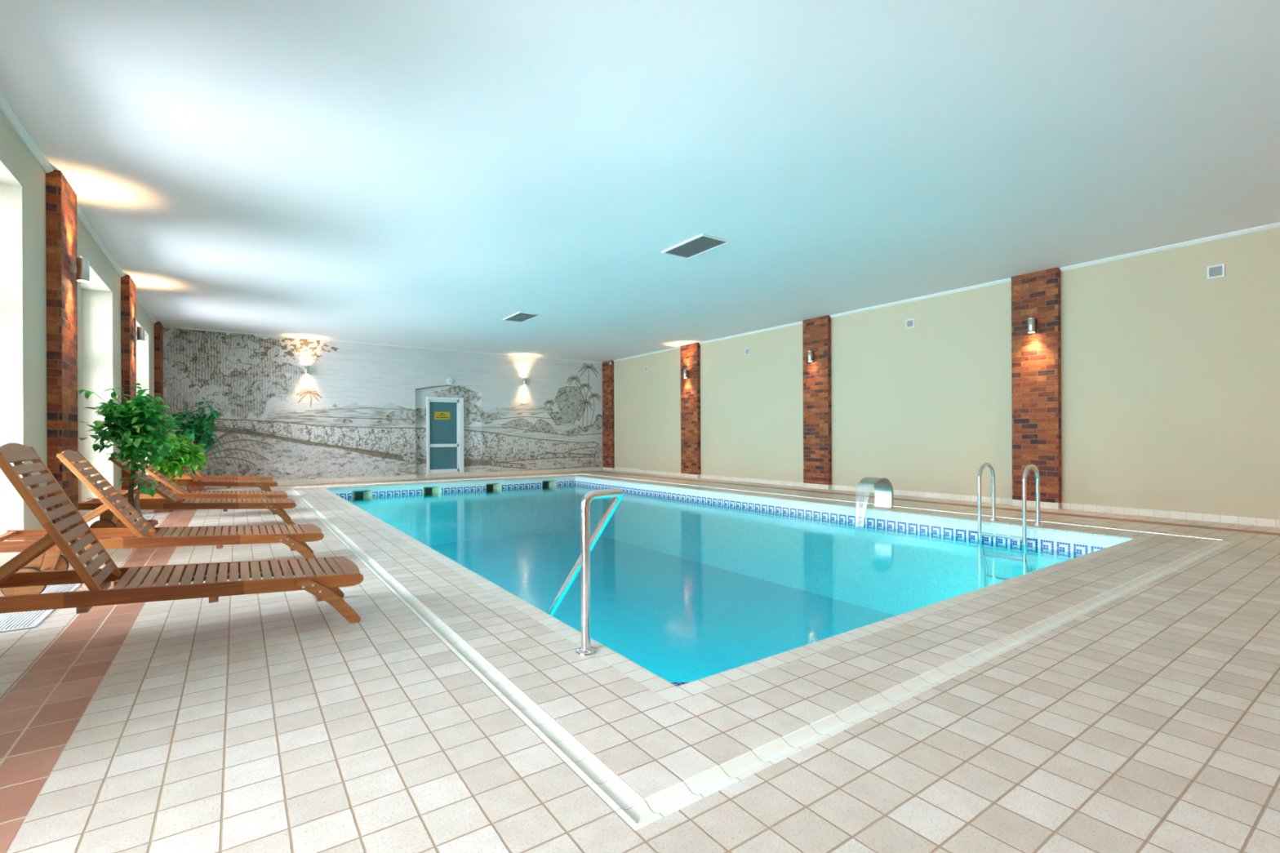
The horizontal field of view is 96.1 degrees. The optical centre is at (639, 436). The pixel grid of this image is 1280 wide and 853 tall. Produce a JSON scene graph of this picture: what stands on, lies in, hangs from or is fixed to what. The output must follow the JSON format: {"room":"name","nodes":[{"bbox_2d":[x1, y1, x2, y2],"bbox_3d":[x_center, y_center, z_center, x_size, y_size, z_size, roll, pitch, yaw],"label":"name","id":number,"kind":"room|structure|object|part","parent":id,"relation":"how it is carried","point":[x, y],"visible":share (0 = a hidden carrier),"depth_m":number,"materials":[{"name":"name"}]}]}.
{"room":"indoor swimming pool","nodes":[
{"label":"indoor swimming pool","id":0,"kind":"room"},
{"bbox_2d":[0,110,154,591],"bbox_3d":[-4.568,-0.611,3.745,0.460,3.484,20.574,0,0,-35],"label":"wall","id":1,"kind":"structure","parent":0,"point":[23,246],"depth_m":4.78,"materials":[{"name":"beige paint"}]},
{"bbox_2d":[45,169,78,555],"bbox_3d":[-5.327,-0.632,5.312,0.097,3.434,0.620,0,0,-35],"label":"brick pillar","id":2,"kind":"structure","parent":1,"relation":"attached to","point":[60,197],"depth_m":5.09,"materials":[{"name":"brick"}]},
{"bbox_2d":[69,257,89,282],"bbox_3d":[-5.239,-1.561,5.382,0.133,0.210,0.090,0,0,-35],"label":"wall sconce","id":3,"kind":"object","parent":2,"relation":"attached to","point":[82,268],"visible":1,"depth_m":5.36,"materials":[{"name":"silver metal"}]},
{"bbox_2d":[0,91,156,323],"bbox_3d":[-4.125,-2.333,3.546,0.050,0.045,19.731,0,0,-35],"label":"trim","id":4,"kind":"structure","parent":1,"relation":"attached to","point":[6,108],"depth_m":4.88,"materials":[{"name":"white paint"}]},
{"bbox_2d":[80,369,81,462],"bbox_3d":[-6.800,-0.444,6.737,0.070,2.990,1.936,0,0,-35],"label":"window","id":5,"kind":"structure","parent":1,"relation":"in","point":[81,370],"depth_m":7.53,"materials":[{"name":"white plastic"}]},
{"bbox_2d":[120,275,136,489],"bbox_3d":[-7.612,-0.622,8.573,0.097,3.434,0.630,0,0,-35],"label":"brick pillar","id":6,"kind":"structure","parent":1,"relation":"attached to","point":[128,313],"depth_m":8.33,"materials":[{"name":"brick"}]},
{"bbox_2d":[133,326,144,342],"bbox_3d":[-7.524,-1.540,8.641,0.133,0.210,0.090,0,0,-35],"label":"wall sconce","id":7,"kind":"object","parent":6,"relation":"attached to","point":[140,333],"visible":1,"depth_m":8.62,"materials":[{"name":"silver metal"}]},
{"bbox_2d":[154,321,163,473],"bbox_3d":[-9.922,-0.611,11.869,0.097,3.434,0.563,0,0,-35],"label":"brick pillar","id":8,"kind":"structure","parent":1,"relation":"attached to","point":[158,329],"depth_m":11.65,"materials":[{"name":"brick"}]},
{"bbox_2d":[415,425,416,468],"bbox_3d":[-5.835,-0.630,15.302,11.653,3.434,0.392,0,0,-35],"label":"wall","id":9,"kind":"structure","parent":0,"point":[415,425],"depth_m":15.04,"materials":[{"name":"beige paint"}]},
{"bbox_2d":[162,325,602,363],"bbox_3d":[-5.616,-2.333,15.200,10.793,0.030,0.040,0,0,-35],"label":"trim","id":10,"kind":"structure","parent":9,"relation":"attached to","point":[162,326],"depth_m":14.26,"materials":[{"name":"white paint"}]},
{"bbox_2d":[163,327,602,480],"bbox_3d":[-5.642,-0.670,15.249,10.813,3.346,0.100,0,0,-35],"label":"mural","id":11,"kind":"object","parent":9,"relation":"attached to","point":[358,408],"visible":0.95,"depth_m":14.32,"materials":[{"name":"paint"}]},
{"bbox_2d":[304,364,309,374],"bbox_3d":[-7.852,-1.569,13.561,0.090,0.210,0.133,0,0,-35],"label":"wall sconce","id":12,"kind":"object","parent":11,"relation":"attached to","point":[306,367],"visible":1,"depth_m":13.51,"materials":[{"name":"silver metal"}]},
{"bbox_2d":[446,377,453,384],"bbox_3d":[-5.129,-1.501,15.523,0.170,0.170,0.046,0,0,-35],"label":"fire alarm","id":13,"kind":"object","parent":11,"relation":"attached to","point":[449,380],"visible":1,"depth_m":15.51,"materials":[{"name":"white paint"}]},
{"bbox_2d":[522,377,526,385],"bbox_3d":[-3.360,-1.599,16.709,0.090,0.210,0.133,0,0,-35],"label":"wall sconce","id":14,"kind":"object","parent":11,"relation":"attached to","point":[524,381],"visible":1,"depth_m":16.66,"materials":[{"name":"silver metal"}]},
{"bbox_2d":[170,467,602,488],"bbox_3d":[-5.641,1.044,15.259,10.793,0.085,0.147,0,0,-35],"label":"baseboard","id":15,"kind":"structure","parent":9,"relation":"attached to","point":[383,477],"depth_m":14.75,"materials":[{"name":"tile"}]},
{"bbox_2d":[426,396,463,473],"bbox_3d":[-5.254,-0.038,15.532,0.975,2.045,0.100,0,0,-35],"label":"door","id":16,"kind":"structure","parent":9,"relation":"in","point":[444,415],"depth_m":15.52,"materials":[{"name":"white plastic"}]},
{"bbox_3d":[-5.298,-0.363,15.508,0.732,1.135,0.010,0,0,-35],"label":"glass panel","id":17,"kind":"part","parent":16,"relation":"part of","materials":[{"name":"teal glass"}]},
{"bbox_3d":[-5.293,0.582,15.508,0.732,0.605,0.010,0,0,-35],"label":"glass panel","id":18,"kind":"part","parent":16,"relation":"part of","materials":[{"name":"teal glass"}]},
{"bbox_2d":[426,471,481,477],"bbox_3d":[-5.043,1.033,15.667,1.478,0.100,0.105,0,0,-35],"label":"trim","id":19,"kind":"structure","parent":9,"relation":"attached to","point":[465,473],"depth_m":15.60,"materials":[{"name":"tile"}]},
{"bbox_2d":[0,0,1279,362],"bbox_3d":[0.035,-2.449,6.916,11.653,0.150,20.874,0,0,-35],"label":"ceiling","id":20,"kind":"structure","parent":0,"point":[434,174],"depth_m":4.73,"materials":[{"name":"white paint"}]},
{"bbox_2d":[502,311,540,322],"bbox_3d":[-2.339,-2.352,11.337,0.430,0.022,0.860,0,0,-35],"label":"ceiling vent","id":21,"kind":"object","parent":20,"relation":"in","point":[520,317],"visible":1,"depth_m":11.30,"materials":[{"name":"grey metal"}]},
{"bbox_2d":[661,233,730,258],"bbox_3d":[0.686,-2.366,7.183,0.443,0.022,0.799,0,0,-35],"label":"ceiling vent","id":22,"kind":"object","parent":20,"relation":"in","point":[700,244],"visible":1,"depth_m":7.16,"materials":[{"name":"grey metal"}]},
{"bbox_2d":[0,470,1279,852],"bbox_3d":[-0.117,1.061,6.860,11.593,0.001,20.574,0,0,-35],"label":"floor","id":23,"kind":"structure","parent":0,"point":[1148,720],"depth_m":2.13,"materials":[{"name":"tile"}]},
{"bbox_2d":[0,608,54,632],"bbox_3d":[-3.619,1.073,3.345,0.246,0.008,0.504,0,0,-35],"label":"floor vent","id":24,"kind":"object","parent":23,"relation":"in","point":[12,621],"depth_m":3.36,"materials":[{"name":"white plastic"}]},
{"bbox_2d":[41,583,81,593],"bbox_3d":[-4.085,1.075,4.057,0.190,0.008,0.327,0,0,-35],"label":"floor vent","id":25,"kind":"object","parent":23,"relation":"in","point":[72,587],"depth_m":4.07,"materials":[{"name":"white plastic"}]},
{"bbox_2d":[77,382,190,537],"bbox_3d":[-5.192,0.260,5.953,0.856,1.647,0.716,0,0,-5],"label":"potted ficus","id":26,"kind":"object","parent":23,"relation":"on","point":[129,425],"visible":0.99,"depth_m":5.87,"materials":[{"name":"plant"}]},
{"bbox_2d":[115,520,158,537],"bbox_3d":[-5.199,0.984,5.951,0.330,0.200,0.330,0,0,-35],"label":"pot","id":27,"kind":"object","parent":26,"relation":"on","point":[153,522],"depth_m":5.91,"materials":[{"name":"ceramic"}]},
{"bbox_2d":[136,514,155,519],"bbox_3d":[-6.295,1.085,7.137,0.265,0.008,2.000,0,0,-35],"label":"floor vent","id":28,"kind":"object","parent":23,"relation":"in","point":[148,517],"visible":0.22,"depth_m":7.80,"materials":[{"name":"white plastic"}]},
{"bbox_2d":[0,449,324,595],"bbox_3d":[-3.604,0.585,4.482,1.958,0.984,0.661,0,0,-35],"label":"sun lounger","id":29,"kind":"object","parent":23,"relation":"on","point":[295,536],"visible":0.78,"depth_m":4.29,"materials":[{"name":"brown wood"}]},
{"bbox_3d":[-3.934,0.441,4.251,0.018,0.700,0.060,-41,22,-28],"label":"backrest","id":30,"kind":"part","parent":29,"relation":"part of","materials":[{"name":"brown wood"}]},
{"bbox_3d":[-3.770,0.773,4.715,1.953,0.198,0.026,0,0,-35],"label":"rail","id":31,"kind":"part","parent":29,"relation":"part of","materials":[{"name":"brown wood"}]},
{"bbox_3d":[-3.440,0.771,4.245,1.953,0.198,0.026,0,0,-35],"label":"rail","id":32,"kind":"part","parent":29,"relation":"part of","materials":[{"name":"brown wood"}]},
{"bbox_3d":[-2.776,0.935,4.679,0.329,0.276,0.026,0,0,-35],"label":"leg","id":33,"kind":"part","parent":29,"relation":"part of","materials":[{"name":"brown wood"}]},
{"bbox_3d":[-3.135,0.936,5.191,0.329,0.276,0.026,0,0,-35],"label":"leg","id":34,"kind":"part","parent":29,"relation":"part of","materials":[{"name":"brown wood"}]},
{"bbox_2d":[142,429,209,512],"bbox_3d":[-6.853,0.472,8.457,0.858,1.239,0.716,0,0,-35],"label":"potted ficus","id":35,"kind":"object","parent":23,"relation":"on","point":[173,463],"visible":0.59,"depth_m":8.43,"materials":[{"name":"plant"}]},
{"bbox_2d":[154,509,175,512],"bbox_3d":[-6.933,1.007,8.399,0.340,0.170,0.340,0,0,-35],"label":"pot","id":36,"kind":"object","parent":35,"relation":"on","point":[155,510],"depth_m":8.29,"materials":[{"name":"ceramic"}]},
{"bbox_2d":[0,442,363,622],"bbox_3d":[-2.581,0.550,3.040,1.958,1.044,0.661,0,0,-35],"label":"sun lounger","id":37,"kind":"object","parent":23,"relation":"on","point":[320,580],"visible":1,"depth_m":2.94,"materials":[{"name":"brown wood"}]},
{"bbox_3d":[-2.870,0.405,2.837,0.018,0.700,0.060,-31,17,-31],"label":"backrest","id":38,"kind":"part","parent":37,"relation":"part of","materials":[{"name":"brown wood"}]},
{"bbox_3d":[-2.747,0.768,3.273,1.953,0.198,0.026,0,0,-35],"label":"rail","id":39,"kind":"part","parent":37,"relation":"part of","materials":[{"name":"brown wood"}]},
{"bbox_3d":[-2.417,0.767,2.803,1.953,0.198,0.026,0,0,-35],"label":"rail","id":40,"kind":"part","parent":37,"relation":"part of","materials":[{"name":"brown wood"}]},
{"bbox_3d":[-1.753,0.930,3.237,0.329,0.276,0.026,0,0,-35],"label":"leg","id":41,"kind":"part","parent":37,"relation":"part of","materials":[{"name":"brown wood"}]},
{"bbox_3d":[-2.112,0.932,3.749,0.329,0.276,0.026,0,0,-35],"label":"leg","id":42,"kind":"part","parent":37,"relation":"part of","materials":[{"name":"brown wood"}]},
{"bbox_2d":[78,455,296,538],"bbox_3d":[-5.165,0.640,6.709,1.958,0.888,0.661,0,0,-35],"label":"sun lounger","id":43,"kind":"object","parent":23,"relation":"on","point":[108,519],"visible":0.77,"depth_m":6.51,"materials":[{"name":"brown wood"}]},
{"bbox_3d":[-5.331,0.780,6.943,1.953,0.198,0.026,0,0,-35],"label":"rail","id":44,"kind":"part","parent":43,"relation":"part of","materials":[{"name":"brown wood"}]},
{"bbox_3d":[-5.001,0.779,6.473,1.953,0.198,0.026,0,0,-35],"label":"rail","id":45,"kind":"part","parent":43,"relation":"part of","materials":[{"name":"brown wood"}]},
{"bbox_3d":[-4.337,0.942,6.906,0.329,0.276,0.026,0,0,-35],"label":"leg","id":46,"kind":"part","parent":43,"relation":"part of","materials":[{"name":"brown wood"}]},
{"bbox_3d":[-4.696,0.944,7.419,0.329,0.276,0.026,0,0,-35],"label":"leg","id":47,"kind":"part","parent":43,"relation":"part of","materials":[{"name":"brown wood"}]},
{"bbox_2d":[170,396,222,490],"bbox_3d":[-9.047,0.147,11.779,0.816,1.909,0.836,0,0,-9],"label":"potted ficus","id":48,"kind":"object","parent":23,"relation":"on","point":[197,429],"visible":0.84,"depth_m":11.73,"materials":[{"name":"plant"}]},
{"bbox_2d":[186,485,204,490],"bbox_3d":[-9.084,1.002,11.764,0.380,0.200,0.380,0,0,-35],"label":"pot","id":49,"kind":"object","parent":48,"relation":"on","point":[188,487],"depth_m":11.66,"materials":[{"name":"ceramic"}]},
{"bbox_2d":[109,459,288,515],"bbox_3d":[-5.906,0.653,7.753,1.958,0.868,0.661,0,0,-35],"label":"sun lounger","id":50,"kind":"object","parent":23,"relation":"on","point":[183,494],"visible":0.59,"depth_m":7.66,"materials":[{"name":"brown wood"}]},
{"bbox_3d":[-6.072,0.784,7.986,1.953,0.198,0.026,0,0,-35],"label":"rail","id":51,"kind":"part","parent":50,"relation":"part of","materials":[{"name":"brown wood"}]},
{"bbox_3d":[-5.742,0.782,7.516,1.953,0.198,0.026,0,0,-35],"label":"rail","id":52,"kind":"part","parent":50,"relation":"part of","materials":[{"name":"brown wood"}]},
{"bbox_3d":[-5.078,0.945,7.950,0.329,0.276,0.026,0,0,-35],"label":"leg","id":53,"kind":"part","parent":50,"relation":"part of","materials":[{"name":"brown wood"}]},
{"bbox_2d":[136,462,277,491],"bbox_3d":[-7.369,0.584,9.854,1.958,1.019,0.661,0,0,-35],"label":"sun lounger","id":54,"kind":"object","parent":23,"relation":"on","point":[263,485],"visible":0.61,"depth_m":9.83,"materials":[{"name":"brown wood"}]},
{"bbox_3d":[-7.205,0.789,9.617,1.953,0.198,0.026,0,0,-35],"label":"rail","id":55,"kind":"part","parent":54,"relation":"part of","materials":[{"name":"brown wood"}]},
{"bbox_3d":[-7.535,0.790,10.087,1.953,0.198,0.026,0,0,-35],"label":"rail","id":56,"kind":"part","parent":54,"relation":"part of","materials":[{"name":"brown wood"}]},
{"bbox_3d":[-6.541,0.952,10.051,0.329,0.276,0.026,0,0,-35],"label":"leg","id":57,"kind":"part","parent":54,"relation":"part of","materials":[{"name":"brown wood"}]},
{"bbox_2d":[147,462,273,490],"bbox_3d":[-8.276,0.588,11.148,1.958,1.019,0.661,0,0,-35],"label":"sun lounger","id":58,"kind":"object","parent":23,"relation":"on","point":[200,477],"visible":0.48,"depth_m":11.11,"materials":[{"name":"brown wood"}]},
{"bbox_3d":[-8.112,0.793,10.911,1.953,0.198,0.026,0,0,-35],"label":"rail","id":59,"kind":"part","parent":58,"relation":"part of","materials":[{"name":"brown wood"}]},
{"bbox_3d":[-8.441,0.795,11.381,1.953,0.198,0.026,0,0,-35],"label":"rail","id":60,"kind":"part","parent":58,"relation":"part of","materials":[{"name":"brown wood"}]},
{"bbox_2d":[546,488,623,656],"bbox_3d":[-0.620,1.054,3.512,0.300,1.571,1.618,0,0,-35],"label":"handrail","id":61,"kind":"object","parent":23,"relation":"on","point":[588,542],"visible":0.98,"depth_m":2.83,"materials":[{"name":"silver metal"}]},
{"bbox_2d":[327,476,1130,682],"bbox_3d":[-0.800,1.789,9.018,6.004,1.450,11.904,0,0,-35],"label":"swimming pool","id":62,"kind":"object","parent":23,"relation":"in","point":[690,592],"depth_m":9.10,"materials":[{"name":"liquid"}]},
{"bbox_2d":[351,489,372,497],"bbox_3d":[-6.133,1.296,12.672,0.426,0.264,0.200,0,0,-35],"label":"inlet","id":63,"kind":"object","parent":62,"relation":"attached to","point":[366,493],"visible":0.63,"depth_m":12.71,"materials":[{"name":"beige plastic"}]},
{"bbox_2d":[423,486,440,493],"bbox_3d":[-4.912,1.291,13.528,0.419,0.264,0.200,0,0,-35],"label":"inlet","id":64,"kind":"object","parent":62,"relation":"attached to","point":[429,489],"visible":0.63,"depth_m":13.57,"materials":[{"name":"beige plastic"}]},
{"bbox_2d":[485,483,501,489],"bbox_3d":[-3.689,1.285,14.384,0.424,0.264,0.200,0,0,-35],"label":"inlet","id":65,"kind":"object","parent":62,"relation":"attached to","point":[491,486],"visible":0.63,"depth_m":14.43,"materials":[{"name":"beige plastic"}]},
{"bbox_2d":[542,480,556,486],"bbox_3d":[-2.438,1.279,15.261,0.439,0.264,0.200,0,0,-35],"label":"inlet","id":66,"kind":"object","parent":62,"relation":"attached to","point":[545,483],"visible":0.5,"depth_m":15.31,"materials":[{"name":"beige plastic"}]},
{"bbox_2d":[670,682,688,686],"bbox_3d":[0.338,1.369,2.945,0.900,0.220,0.650,0,0,-35],"label":"tile border","id":67,"kind":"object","parent":62,"relation":"attached to","point":[677,684],"depth_m":2.93,"materials":[{"name":"blue tile"}]},
{"bbox_2d":[324,475,1137,688],"bbox_3d":[-0.803,1.075,9.018,6.004,0.022,11.904,0,0,-35],"label":"trim","id":68,"kind":"structure","parent":62,"relation":"attached to","point":[901,513],"depth_m":6.34,"materials":[{"name":"tile"}]},
{"bbox_2d":[287,473,1237,831],"bbox_3d":[-0.805,1.069,9.016,7.276,0.012,13.144,0,0,-35],"label":"trim","id":69,"kind":"structure","parent":23,"relation":"on","point":[637,812],"depth_m":2.27,"materials":[{"name":"tile"}]},
{"bbox_2d":[857,476,893,508],"bbox_3d":[3.452,0.819,8.413,0.475,0.450,0.294,0,0,-35],"label":"spout","id":70,"kind":"object","parent":23,"relation":"on","point":[884,493],"visible":1,"depth_m":8.44,"materials":[{"name":"silver metal"}]},
{"bbox_3d":[3.526,0.819,8.300,0.465,0.450,0.001,0,0,-35],"label":"plate","id":71,"kind":"part","parent":70,"relation":"part of","materials":[{"name":"silver metal"}]},
{"bbox_2d":[977,462,1043,586],"bbox_3d":[4.400,1.179,6.866,0.450,1.720,0.584,0,0,-35],"label":"pool ladder","id":72,"kind":"object","parent":23,"relation":"attached to","point":[1027,561],"visible":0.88,"depth_m":6.77,"materials":[{"name":"silver metal"}]},
{"bbox_3d":[4.255,1.180,7.059,0.406,1.720,0.040,0,0,-35],"label":"ladder rail","id":73,"kind":"part","parent":72,"relation":"part of","materials":[{"name":"silver metal"}]},
{"bbox_3d":[4.532,1.179,6.663,0.406,1.720,0.040,0,0,-35],"label":"ladder rail","id":74,"kind":"part","parent":72,"relation":"part of","materials":[{"name":"silver metal"}]},
{"bbox_2d":[614,226,1279,519],"bbox_3d":[4.704,-0.679,10.244,0.200,3.434,20.574,0,0,-35],"label":"wall","id":75,"kind":"structure","parent":0,"point":[1171,372],"depth_m":8.21,"materials":[{"name":"beige paint"}]},
{"bbox_2d":[602,360,614,471],"bbox_3d":[-0.996,-0.652,18.112,0.103,3.434,0.584,0,0,-35],"label":"brick pillar","id":76,"kind":"structure","parent":75,"relation":"attached to","point":[608,397],"depth_m":18.01,"materials":[{"name":"brick"}]},
{"bbox_2d":[613,361,638,469],"bbox_3d":[-0.416,-0.676,17.362,0.014,3.292,1.308,0,0,-35],"label":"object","id":77,"kind":"structure","parent":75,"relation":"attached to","point":[614,362],"depth_m":17.88,"materials":[{"name":"white paint"}]},
{"bbox_2d":[644,365,648,371],"bbox_3d":[0.177,-1.951,16.506,0.016,0.150,0.150,0,0,-35],"label":"air vent","id":78,"kind":"object","parent":75,"relation":"in","point":[646,367],"visible":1,"depth_m":16.52,"materials":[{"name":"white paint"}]},
{"bbox_2d":[680,342,700,478],"bbox_3d":[1.300,-0.663,14.836,0.103,3.434,0.675,0,0,-35],"label":"brick pillar","id":79,"kind":"structure","parent":75,"relation":"attached to","point":[691,353],"depth_m":14.74,"materials":[{"name":"brick"}]},
{"bbox_2d":[683,369,688,377],"bbox_3d":[1.183,-1.611,14.792,0.133,0.210,0.090,0,0,-35],"label":"wall sconce","id":80,"kind":"object","parent":79,"relation":"attached to","point":[686,374],"visible":1,"depth_m":14.74,"materials":[{"name":"silver metal"}]},
{"bbox_2d":[744,347,750,355],"bbox_3d":[2.468,-1.961,13.237,0.016,0.150,0.150,0,0,-35],"label":"air vent","id":81,"kind":"object","parent":75,"relation":"in","point":[747,351],"visible":1,"depth_m":13.23,"materials":[{"name":"white paint"}]},
{"bbox_2d":[802,315,831,489],"bbox_3d":[3.568,-0.673,11.601,0.103,3.434,0.618,0,0,-35],"label":"brick pillar","id":82,"kind":"structure","parent":75,"relation":"attached to","point":[816,331],"depth_m":11.53,"materials":[{"name":"brick"}]},
{"bbox_2d":[808,351,813,361],"bbox_3d":[3.438,-1.616,11.574,0.133,0.210,0.090,0,0,-35],"label":"wall sconce","id":83,"kind":"object","parent":82,"relation":"attached to","point":[811,356],"visible":1,"depth_m":11.53,"materials":[{"name":"silver metal"}]},
{"bbox_2d":[906,318,914,328],"bbox_3d":[4.711,-1.972,10.037,0.016,0.150,0.150,0,0,-35],"label":"air vent","id":84,"kind":"object","parent":75,"relation":"in","point":[909,322],"visible":1,"depth_m":10.03,"materials":[{"name":"white paint"}]},
{"bbox_2d":[613,222,1279,361],"bbox_3d":[4.844,-2.374,9.820,0.045,0.045,19.710,0,0,-35],"label":"trim","id":85,"kind":"structure","parent":75,"relation":"attached to","point":[1273,225],"depth_m":8.18,"materials":[{"name":"white paint"}]},
{"bbox_2d":[614,467,1279,527],"bbox_3d":[4.873,0.993,9.829,0.012,0.090,19.710,0,0,-35],"label":"baseboard","id":86,"kind":"structure","parent":75,"relation":"attached to","point":[1129,511],"depth_m":8.10,"materials":[{"name":"tile"}]},
{"bbox_2d":[1011,266,1062,509],"bbox_3d":[5.794,-0.684,8.424,0.103,3.434,0.602,0,0,-35],"label":"brick pillar","id":87,"kind":"structure","parent":75,"relation":"attached to","point":[1036,357],"depth_m":8.35,"materials":[{"name":"brick"}]},
{"bbox_2d":[1027,317,1035,333],"bbox_3d":[5.694,-1.611,8.356,0.133,0.210,0.090,0,0,-35],"label":"wall sconce","id":88,"kind":"object","parent":87,"relation":"attached to","point":[1031,321],"visible":1,"depth_m":8.31,"materials":[{"name":"silver metal"}]},
{"bbox_2d":[1207,263,1224,279],"bbox_3d":[6.908,-1.982,6.903,0.016,0.150,0.150,0,0,-35],"label":"air vent","id":89,"kind":"object","parent":75,"relation":"in","point":[1218,270],"visible":1,"depth_m":6.90,"materials":[{"name":"white paint"}]}
]}

